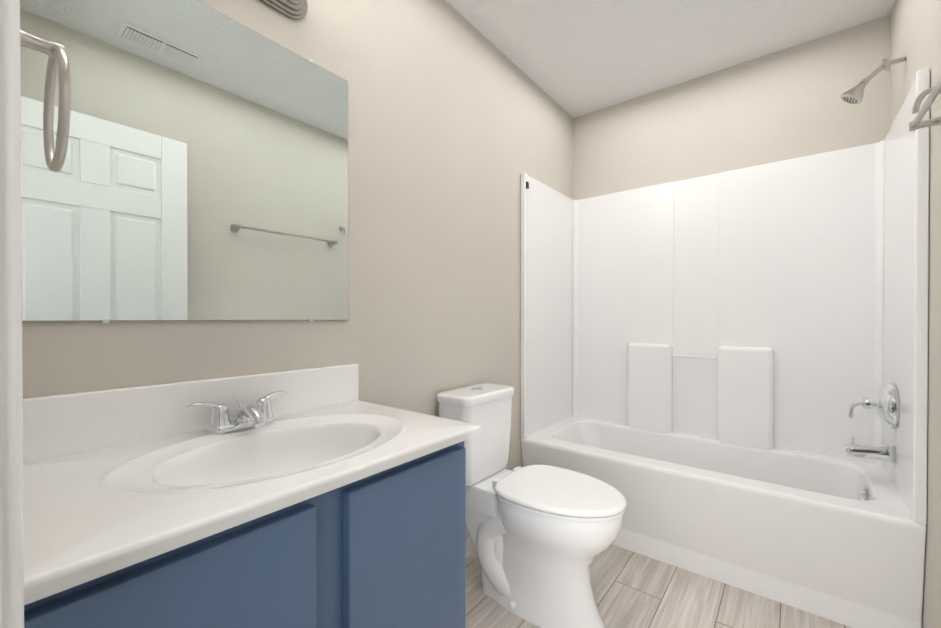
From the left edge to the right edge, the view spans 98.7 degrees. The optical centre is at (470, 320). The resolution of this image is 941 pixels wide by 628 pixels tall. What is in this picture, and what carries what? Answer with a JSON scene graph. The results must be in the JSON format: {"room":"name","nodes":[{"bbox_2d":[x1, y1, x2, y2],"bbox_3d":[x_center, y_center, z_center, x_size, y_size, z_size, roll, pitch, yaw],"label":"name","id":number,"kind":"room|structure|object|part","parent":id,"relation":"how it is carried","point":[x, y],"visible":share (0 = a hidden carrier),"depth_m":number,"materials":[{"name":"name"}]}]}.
{"room":"bathroom","nodes":[
{"label":"bathroom","id":0,"kind":"room"},
{"bbox_2d":[20,0,572,536],"bbox_3d":[-0.144,-0.149,1.780,0.110,2.470,2.820,0,0,38],"label":"wall","id":1,"kind":"structure","parent":0,"point":[458,124],"depth_m":1.18,"materials":[{"name":"paint"}]},
{"bbox_3d":[-0.641,-0.401,1.070,0.008,0.808,0.738,0,0,38],"label":"mirror","id":2,"kind":"part","parent":1,"relation":"part of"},
{"bbox_2d":[260,0,307,19],"bbox_3d":[-0.599,-1.040,0.980,0.180,0.282,0.530,0,0,38],"label":"light","id":3,"kind":"object","parent":1,"relation":"attached to","point":[295,9],"visible":1,"depth_m":1.19,"materials":[{"name":"silver metal"}]},
{"bbox_2d":[466,544,851,627],"bbox_3d":[0.199,1.118,0.699,2.400,0.050,4.100,0,0,38],"label":"floor","id":4,"kind":"structure","parent":0,"point":[631,589],"depth_m":1.56,"materials":[{"name":"beige tile"}]},
{"bbox_2d":[23,364,480,627],"bbox_3d":[-0.440,0.621,0.901,0.540,0.942,0.824,0,0,38],"label":"bathroom vanity","id":5,"kind":"object","parent":4,"relation":"on","point":[322,497],"visible":1,"depth_m":0.78,"materials":[{"name":"blue"}]},
{"bbox_2d":[185,391,286,433],"bbox_3d":[-0.499,0.304,0.967,0.266,0.222,0.243,0,0,38],"label":"faucet","id":6,"kind":"object","parent":5,"relation":"on","point":[248,418],"depth_m":1.00,"materials":[{"name":"silver metal"}]},
{"bbox_2d":[466,535,475,557],"bbox_3d":[-0.061,1.044,1.809,0.013,0.085,1.086,0,0,38],"label":"baseboard","id":7,"kind":"structure","parent":4,"relation":"on","point":[470,549],"depth_m":1.85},
{"bbox_2d":[437,383,626,627],"bbox_3d":[0.218,0.693,1.575,0.735,0.801,0.428,0,0,38],"label":"toilet","id":8,"kind":"object","parent":4,"relation":"on","point":[542,537],"visible":0.81,"depth_m":1.49,"materials":[{"name":"ceramic"}]},
{"bbox_3d":[0.333,0.638,1.515,0.482,0.039,0.378,0,0,38],"label":"seat","id":9,"kind":"part","parent":8,"relation":"part of","materials":[{"name":"plastic"}]},
{"bbox_2d":[520,68,929,627],"bbox_3d":[1.084,0.136,2.035,1.516,1.897,0.693,0,0,38],"label":"bathtub","id":10,"kind":"object","parent":4,"relation":"on","point":[724,377],"visible":0.98,"depth_m":1.99,"materials":[{"name":"plastic"}]},
{"bbox_3d":[1.562,0.604,1.682,0.283,0.714,0.176,0,0,38],"label":"trim","id":11,"kind":"part","parent":10,"relation":"part of","materials":[{"name":"silver metal"}]},
{"bbox_2d":[446,0,894,117],"bbox_3d":[0.199,-1.402,0.683,2.400,0.050,4.100,0,0,38],"label":"ceiling","id":12,"kind":"structure","parent":0,"point":[574,58],"depth_m":1.96,"materials":[{"name":"white paint"}]},
{"bbox_2d":[573,15,889,199],"bbox_3d":[1.371,-0.152,2.314,1.620,2.470,0.100,0,0,38],"label":"wall","id":13,"kind":"structure","parent":0,"point":[785,104],"depth_m":2.17,"materials":[{"name":"paint"}]},
{"bbox_2d":[890,0,940,627],"bbox_3d":[1.091,-0.142,0.737,0.100,2.470,2.720,0,0,38],"label":"wall","id":14,"kind":"structure","parent":0,"point":[915,33],"depth_m":1.27,"materials":[{"name":"paint"}]},
{"bbox_2d":[841,57,905,103],"bbox_3d":[1.617,-0.967,1.629,0.185,0.148,0.076,0,0,38],"label":"shower head","id":15,"kind":"object","parent":14,"relation":"attached to","point":[855,95],"visible":1,"depth_m":1.63},
{"bbox_2d":[909,76,940,131],"bbox_3d":[1.093,-0.558,0.886,0.080,0.050,0.710,0,0,38],"label":"rail","id":16,"kind":"object","parent":14,"relation":"attached to","point":[916,124],"visible":1,"depth_m":1.10,"materials":[{"name":"silver metal"}]},
{"bbox_2d":[912,87,940,113],"bbox_3d":[1.361,-0.663,1.208,0.062,0.078,0.033,0,0,38],"label":"hook","id":17,"kind":"object","parent":14,"relation":"attached to","point":[918,101],"visible":0.65,"depth_m":1.21,"materials":[{"name":"silver metal"}]},
{"bbox_3d":[-0.352,-0.139,0.222,1.520,2.470,0.120,0,0,38],"label":"wall","id":18,"kind":"structure","parent":0,"visible":0},
{"bbox_2d":[0,0,23,627],"bbox_3d":[-0.109,0.030,0.030,0.930,2.135,0.152,0,0,38],"label":"door frame","id":19,"kind":"structure","parent":18,"relation":"attached to","point":[11,513],"depth_m":0.33,"materials":[{"name":"white wood"}]},
{"bbox_2d":[20,30,70,171],"bbox_3d":[-0.595,-0.306,0.542,0.167,0.194,0.076,0,0,38],"label":"towel ring","id":20,"kind":"object","parent":18,"relation":"attached to","point":[56,53],"visible":1,"depth_m":0.54,"materials":[{"name":"silver metal"}]}
]}

